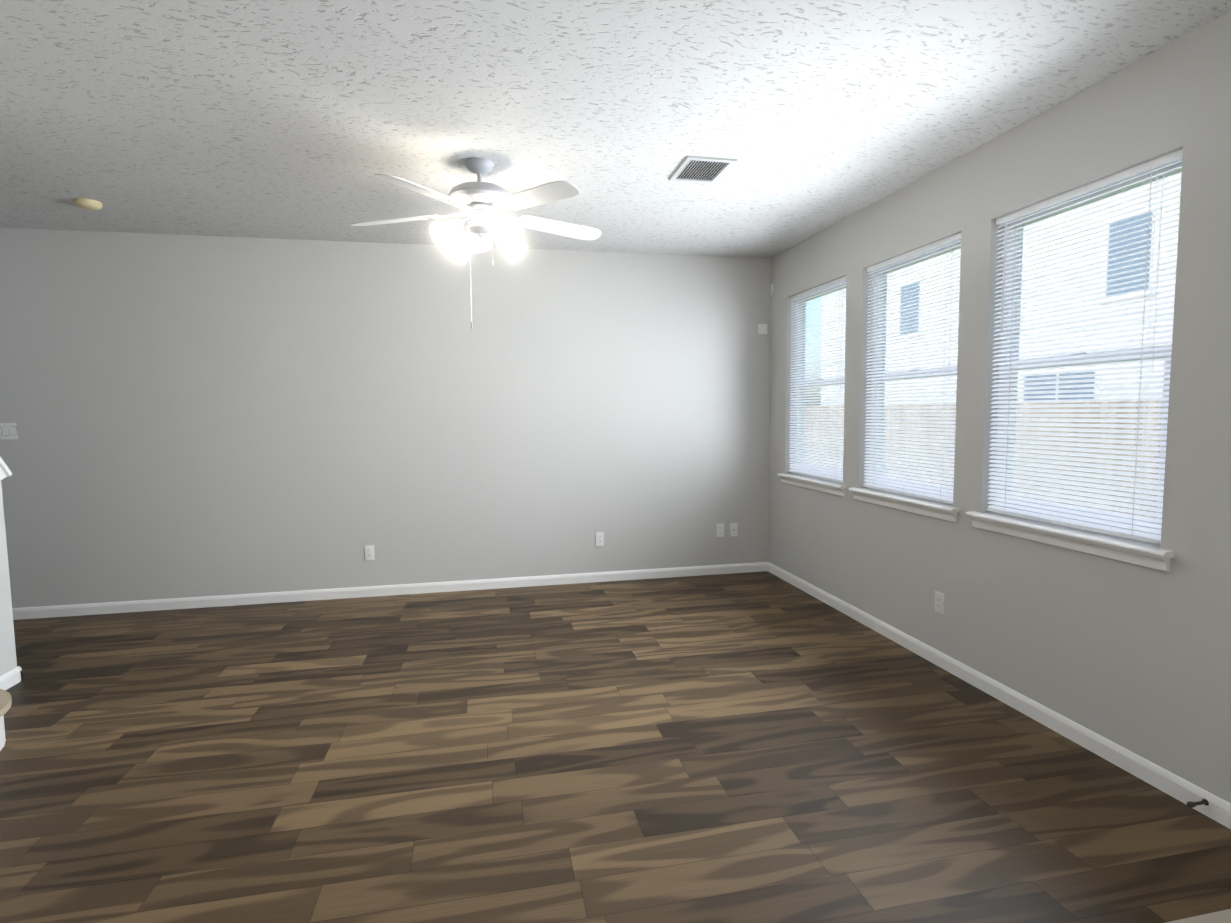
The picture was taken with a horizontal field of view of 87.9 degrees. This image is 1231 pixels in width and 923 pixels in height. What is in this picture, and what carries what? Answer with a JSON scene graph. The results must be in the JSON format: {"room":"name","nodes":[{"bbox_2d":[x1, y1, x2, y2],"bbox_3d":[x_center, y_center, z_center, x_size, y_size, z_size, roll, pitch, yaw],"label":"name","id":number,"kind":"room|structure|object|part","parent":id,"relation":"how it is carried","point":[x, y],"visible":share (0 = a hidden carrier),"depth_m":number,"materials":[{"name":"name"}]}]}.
{"room":"empty living room","nodes":[
{"label":"empty living room","id":0,"kind":"room"},
{"bbox_2d":[0,480,16,675],"bbox_3d":[-2.711,0.072,0.303,0.130,2.740,6.280,-2,5,-12],"label":"wall","id":1,"kind":"structure","parent":0,"point":[8,661],"depth_m":3.41,"materials":[{"name":"grey paint"}]},
{"bbox_2d":[0,457,11,479],"bbox_3d":[-3.227,-0.678,2.740,0.190,1.655,1.294,-2,5,-12],"label":"cap","id":2,"kind":"object","parent":1,"relation":"attached to","point":[5,471],"visible":1,"depth_m":3.40,"materials":[{"name":"white"}]},
{"bbox_2d":[0,666,22,689],"bbox_3d":[-3.267,1.184,3.207,0.143,0.082,0.573,-2,5,-12],"label":"baseboard","id":3,"kind":"structure","parent":1,"relation":"attached to","point":[11,678],"depth_m":3.42,"materials":[{"name":"white wood"}]},
{"bbox_2d":[0,228,770,607],"bbox_3d":[-1.671,-0.312,5.077,6.452,2.740,0.150,-2,5,-12],"label":"wall","id":4,"kind":"structure","parent":0,"point":[194,416],"depth_m":4.94,"materials":[{"name":"grey paint"}]},
{"bbox_2d":[0,423,17,439],"bbox_3d":[-4.286,-0.211,4.464,0.173,0.115,0.012,-2,5,-12],"label":"switch plate","id":5,"kind":"object","parent":4,"relation":"attached to","point":[8,430],"visible":1,"depth_m":4.47,"materials":[{"name":"white plastic"}]},
{"bbox_2d":[365,545,374,559],"bbox_3d":[-1.935,0.718,5.020,0.070,0.115,0.009,-2,5,-12],"label":"electrical outlet","id":6,"kind":"object","parent":4,"relation":"attached to","point":[369,552],"visible":1,"depth_m":5.02,"materials":[{"name":"white plastic"}]},
{"bbox_2d":[12,562,768,619],"bbox_3d":[-1.641,1.019,5.101,6.152,0.082,0.013,-2,5,-12],"label":"baseboard","id":7,"kind":"structure","parent":4,"relation":"attached to","point":[203,601],"depth_m":5.03,"materials":[{"name":"white"}]},
{"bbox_2d":[596,532,603,545],"bbox_3d":[-0.132,0.655,5.386,0.070,0.115,0.009,-2,5,-12],"label":"electrical outlet","id":8,"kind":"object","parent":4,"relation":"attached to","point":[599,538],"visible":1,"depth_m":5.38,"materials":[{"name":"white plastic"}]},
{"bbox_2d":[716,523,723,536],"bbox_3d":[0.920,0.603,5.598,0.070,0.115,0.009,-2,5,-12],"label":"electrical outlet","id":9,"kind":"object","parent":4,"relation":"attached to","point":[719,530],"visible":1,"depth_m":5.60,"materials":[{"name":"white plastic"}]},
{"bbox_2d":[730,523,737,535],"bbox_3d":[1.043,0.602,5.622,0.070,0.115,0.012,-2,5,-12],"label":"jack","id":10,"kind":"object","parent":4,"relation":"attached to","point":[733,529],"visible":1,"depth_m":5.62,"materials":[{"name":"white plastic"}]},
{"bbox_2d":[758,324,766,334],"bbox_3d":[1.276,-1.146,5.528,0.080,0.090,0.029,-2,5,-12],"label":"box","id":11,"kind":"object","parent":4,"relation":"attached to","point":[762,329],"visible":0.96,"depth_m":5.52,"materials":[{"name":"white plastic"}]},
{"bbox_2d":[0,571,1230,922],"bbox_3d":[-1.264,1.248,3.279,6.452,0.100,4.058,-2,5,-12],"label":"floor","id":12,"kind":"structure","parent":0,"point":[752,747],"depth_m":2.52,"materials":[{"name":"wood"}]},
{"bbox_2d":[0,689,11,750],"bbox_3d":[-2.753,1.201,2.187,0.479,0.195,1.610,-2,5,-12],"label":"stair step","id":13,"kind":"structure","parent":12,"relation":"on","point":[5,701],"depth_m":2.80,"materials":[{"name":"white"}]},
{"bbox_2d":[0,0,1230,258],"bbox_3d":[-0.913,-1.452,1.206,6.452,0.120,7.848,-2,5,-12],"label":"ceiling","id":14,"kind":"structure","parent":0,"point":[274,118],"depth_m":2.71,"materials":[{"name":"white paint"}]},
{"bbox_2d":[73,198,102,209],"bbox_3d":[-3.201,-1.556,3.876,0.140,0.041,0.140,-2,5,-12],"label":"smoke detector","id":15,"kind":"object","parent":14,"relation":"attached to","point":[87,204],"visible":1,"depth_m":3.84,"materials":[{"name":"beige plastic"}]},
{"bbox_2d":[350,157,601,328],"bbox_3d":[-0.721,-1.137,3.432,1.364,0.860,1.305,-2,5,-12],"label":"fan","id":16,"kind":"object","parent":14,"relation":"hanging from","point":[480,203],"visible":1,"depth_m":3.27,"materials":[{"name":"white metal"}]},
{"bbox_3d":[-0.709,-0.989,3.385,0.129,0.572,0.056,-2,5,-12],"label":"chain","id":17,"kind":"part","parent":16,"relation":"part of","materials":[{"name":"silver metal"}]},
{"bbox_2d":[669,156,736,183],"bbox_3d":[0.466,-1.577,3.459,0.275,0.011,0.335,-2,5,-12],"label":"ceiling vent","id":18,"kind":"object","parent":14,"relation":"in","point":[700,169],"visible":1,"depth_m":3.44,"materials":[{"name":"grey metal"}]},
{"bbox_2d":[768,11,1230,802],"bbox_3d":[2.189,-0.108,1.946,0.150,2.740,7.548,-2,5,-12],"label":"wall","id":19,"kind":"structure","parent":0,"point":[1136,659],"depth_m":2.79,"materials":[{"name":"grey paint"}]},
{"bbox_2d":[771,283,773,295],"bbox_3d":[1.347,-1.480,5.486,0.015,0.100,0.039,-2,5,-12],"label":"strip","id":20,"kind":"object","parent":19,"relation":"attached to","point":[772,288],"visible":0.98,"depth_m":5.48,"materials":[{"name":"white plastic"}]},
{"bbox_2d":[777,473,846,496],"bbox_3d":[1.525,0.172,4.929,0.125,0.080,0.980,-2,5,-12],"label":"window sill","id":21,"kind":"structure","parent":19,"relation":"attached to","point":[824,485],"depth_m":4.85,"materials":[{"name":"white"}]},
{"bbox_2d":[794,282,845,482],"bbox_3d":[1.604,-0.595,4.887,0.086,1.455,0.880,-2,5,-12],"label":"window unit","id":22,"kind":"structure","parent":19,"relation":"in","point":[823,294],"depth_m":5.16,"materials":[{"name":"white plastic"}]},
{"bbox_2d":[788,276,845,481],"bbox_3d":[1.534,-0.598,4.872,0.040,1.441,0.868,-2,5,-12],"label":"window blind","id":23,"kind":"object","parent":22,"relation":"attached to","point":[836,282],"visible":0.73,"depth_m":4.85,"materials":[{"name":"white plastic"}]},
{"bbox_2d":[848,487,959,522],"bbox_3d":[1.742,0.252,3.874,0.125,0.080,0.980,-2,5,-12],"label":"window sill","id":24,"kind":"structure","parent":19,"relation":"attached to","point":[949,512],"depth_m":3.77,"materials":[{"name":"white"}]},
{"bbox_2d":[869,240,960,503],"bbox_3d":[1.821,-0.515,3.832,0.086,1.455,0.880,-2,5,-12],"label":"window unit","id":25,"kind":"structure","parent":19,"relation":"in","point":[910,264],"depth_m":4.02,"materials":[{"name":"white plastic"}]},
{"bbox_2d":[863,232,960,503],"bbox_3d":[1.751,-0.518,3.817,0.040,1.441,0.868,-2,5,-12],"label":"window blind","id":26,"kind":"object","parent":25,"relation":"attached to","point":[953,239],"visible":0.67,"depth_m":3.78,"materials":[{"name":"white plastic"}]},
{"bbox_2d":[934,591,943,614],"bbox_3d":[1.803,0.788,3.558,0.009,0.115,0.070,-2,5,-12],"label":"electrical outlet","id":27,"kind":"object","parent":19,"relation":"attached to","point":[939,603],"visible":1,"depth_m":3.55,"materials":[{"name":"white plastic"}]},
{"bbox_2d":[768,562,1230,828],"bbox_3d":[2.124,1.219,2.027,0.013,0.082,7.535,-2,5,-12],"label":"baseboard","id":28,"kind":"structure","parent":19,"relation":"attached to","point":[1217,809],"depth_m":2.88,"materials":[{"name":"white"}]},
{"bbox_2d":[965,511,1173,571],"bbox_3d":[1.959,0.332,2.819,0.125,0.080,0.980,-2,5,-12],"label":"window sill","id":29,"kind":"structure","parent":19,"relation":"attached to","point":[1138,552],"depth_m":2.69,"materials":[{"name":"white"}]},
{"bbox_2d":[994,159,1181,543],"bbox_3d":[2.038,-0.435,2.777,0.086,1.455,0.880,-2,5,-12],"label":"window unit","id":30,"kind":"structure","parent":19,"relation":"in","point":[1154,173],"depth_m":2.82,"materials":[{"name":"white plastic"}]},
{"bbox_2d":[986,148,1182,543],"bbox_3d":[1.968,-0.438,2.762,0.040,1.441,0.868,-2,5,-12],"label":"window blind","id":31,"kind":"object","parent":30,"relation":"attached to","point":[1161,161],"visible":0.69,"depth_m":2.69,"materials":[{"name":"white plastic"}]},
{"bbox_2d":[1187,799,1208,807],"bbox_3d":[2.038,1.198,2.235,0.078,0.022,0.022,-2,5,-12],"label":"doorstop","id":32,"kind":"object","parent":19,"relation":"attached to","point":[1190,804],"visible":1,"depth_m":2.23,"materials":[{"name":"brown metal"}]},
{"bbox_2d":[1166,909,1230,922],"bbox_3d":[-0.475,1.539,-0.554,6.452,0.100,3.790,-2,5,-12],"label":"floor","id":33,"kind":"structure","parent":0,"point":[1223,916],"depth_m":1.79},
{"label":"outside","id":34,"kind":"structure","parent":0,"visible":0},
{"bbox_3d":[21.904,0.643,12.125,42.498,0.200,75.000,-2,5,-12],"label":"grass","id":35,"kind":"structure","parent":34,"visible":0},
{"bbox_2d":[804,397,1162,517],"bbox_3d":[7.992,-0.051,9.768,0.149,1.845,44.088,-2,5,-12],"label":"fence","id":36,"kind":"object","parent":35,"relation":"on","point":[1147,407],"depth_m":11.12,"materials":[{"name":"brown wood"}]},
{"bbox_2d":[821,173,1181,493],"bbox_3d":[15.050,-3.663,9.877,10.000,8.880,30.800,-2,5,-12],"label":"house","id":37,"kind":"structure","parent":35,"relation":"on","point":[1160,182],"depth_m":13.64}
]}

